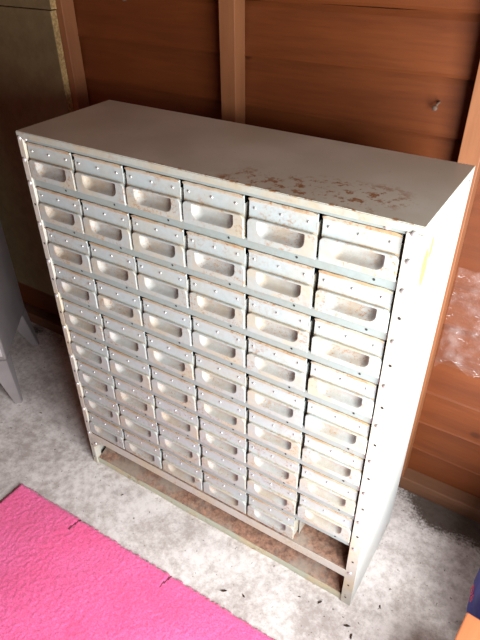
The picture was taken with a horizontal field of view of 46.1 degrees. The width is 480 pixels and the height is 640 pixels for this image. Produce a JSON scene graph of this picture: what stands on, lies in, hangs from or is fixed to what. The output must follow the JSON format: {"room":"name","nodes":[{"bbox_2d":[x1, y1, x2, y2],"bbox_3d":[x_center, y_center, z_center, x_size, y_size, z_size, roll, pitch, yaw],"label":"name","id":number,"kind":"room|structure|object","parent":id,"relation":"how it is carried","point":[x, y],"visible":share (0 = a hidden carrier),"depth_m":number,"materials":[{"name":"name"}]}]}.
{"room":"garage","nodes":[
{"label":"garage","id":0,"kind":"room"},
{"bbox_2d":[0,322,479,639],"bbox_3d":[-0.834,1.004,1.269,3.210,0.100,2.935,20,40,26],"label":"floor","id":1,"kind":"structure","parent":0,"point":[421,574],"depth_m":1.66,"materials":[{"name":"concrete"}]},
{"bbox_2d":[0,221,38,402],"bbox_3d":[-1.075,-0.122,2.020,0.448,0.860,0.393,-4,36,-5],"label":"base cabinet","id":2,"kind":"object","parent":1,"relation":"on","point":[14,317],"visible":1,"depth_m":2.11,"materials":[{"name":"grey"}]},
{"bbox_2d":[0,484,273,639],"bbox_3d":[-0.490,0.954,1.232,1.147,0.017,1.027,19,40,25],"label":"rug","id":3,"kind":"object","parent":1,"relation":"on","point":[61,578],"visible":1,"depth_m":1.53,"materials":[{"name":"pink carpet"}]},
{"bbox_2d":[16,100,474,605],"bbox_3d":[-0.026,0.095,1.486,0.930,1.111,0.308,20,40,26],"label":"drawer cabinet","id":4,"kind":"object","parent":1,"relation":"on","point":[249,314],"visible":1,"depth_m":1.22,"materials":[{"name":"metal"}]},
{"bbox_2d":[92,432,349,569],"bbox_3d":[-0.026,0.426,1.729,0.887,0.002,0.298,20,40,26],"label":"shelf","id":5,"kind":"object","parent":4,"relation":"attached to","point":[317,544],"depth_m":1.52,"materials":[{"name":"white metal"}]},
{"bbox_2d":[100,447,343,592],"bbox_3d":[-0.023,0.511,1.794,0.884,0.038,0.292,20,40,26],"label":"shelf","id":6,"kind":"object","parent":4,"relation":"on","point":[301,564],"depth_m":1.68,"materials":[{"name":"white metal"}]},
{"bbox_2d":[454,613,479,639],"bbox_3d":[0.477,0.953,1.020,0.408,0.250,0.598,24,42,30],"label":"wooden box","id":7,"kind":"object","parent":1,"relation":"on","point":[469,629],"visible":1,"depth_m":1.21,"materials":[{"name":"orange wood"}]},
{"bbox_2d":[466,568,479,619],"bbox_3d":[0.778,0.636,1.358,0.353,0.364,0.396,22,42,29],"label":"bag","id":8,"kind":"object","parent":1,"relation":"on","point":[473,607],"visible":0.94,"depth_m":1.37,"materials":[{"name":"blue fabric"}]},
{"bbox_2d":[17,0,479,497],"bbox_3d":[-0.099,-0.475,1.655,3.010,2.269,0.054,20,40,26],"label":"wall","id":9,"kind":"structure","parent":0,"point":[371,73],"depth_m":1.39,"materials":[{"name":"brown wood"}]},
{"bbox_2d":[0,0,56,9],"bbox_3d":[-0.964,-1.318,1.603,1.040,0.710,0.022,20,40,26],"label":"sheet","id":10,"kind":"object","parent":9,"relation":"attached to","point":[39,4],"visible":1,"depth_m":1.60,"materials":[{"name":"brown wood"}]},
{"bbox_2d":[0,5,73,296],"bbox_3d":[-0.958,-0.600,2.118,1.036,1.052,0.024,20,40,26],"label":"sheet","id":11,"kind":"object","parent":9,"relation":"attached to","point":[34,83],"visible":0.46,"depth_m":1.81,"materials":[{"name":"brown wood"}]},
{"bbox_2d":[53,0,89,110],"bbox_3d":[-0.504,-0.696,1.746,0.046,1.996,0.047,20,40,26],"label":"trim","id":12,"kind":"structure","parent":9,"relation":"attached to","point":[65,10],"depth_m":1.66,"materials":[{"name":"brown wood"}]},
{"bbox_2d":[218,0,244,123],"bbox_3d":[-0.017,-0.520,1.493,0.045,1.996,0.047,20,40,26],"label":"trim","id":13,"kind":"structure","parent":9,"relation":"attached to","point":[231,12],"depth_m":1.39,"materials":[{"name":"brown wood"}]},
{"bbox_2d":[23,302,479,522],"bbox_3d":[-0.114,0.274,2.146,3.008,0.052,0.049,20,40,26],"label":"baseboard","id":14,"kind":"structure","parent":9,"relation":"attached to","point":[463,503],"depth_m":1.76,"materials":[{"name":"brown wood"}]},
{"bbox_2d":[432,101,440,110],"bbox_3d":[0.426,-0.465,1.223,0.012,0.018,0.031,20,40,26],"label":"nail","id":15,"kind":"object","parent":9,"relation":"attached to","point":[434,108],"visible":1,"depth_m":1.21,"materials":[{"name":"silver metal"}]},
{"bbox_2d":[401,62,479,476],"bbox_3d":[0.498,-0.334,1.225,0.045,1.996,0.047,20,40,26],"label":"trim","id":16,"kind":"structure","parent":9,"relation":"attached to","point":[469,153],"depth_m":1.26,"materials":[{"name":"brown wood"}]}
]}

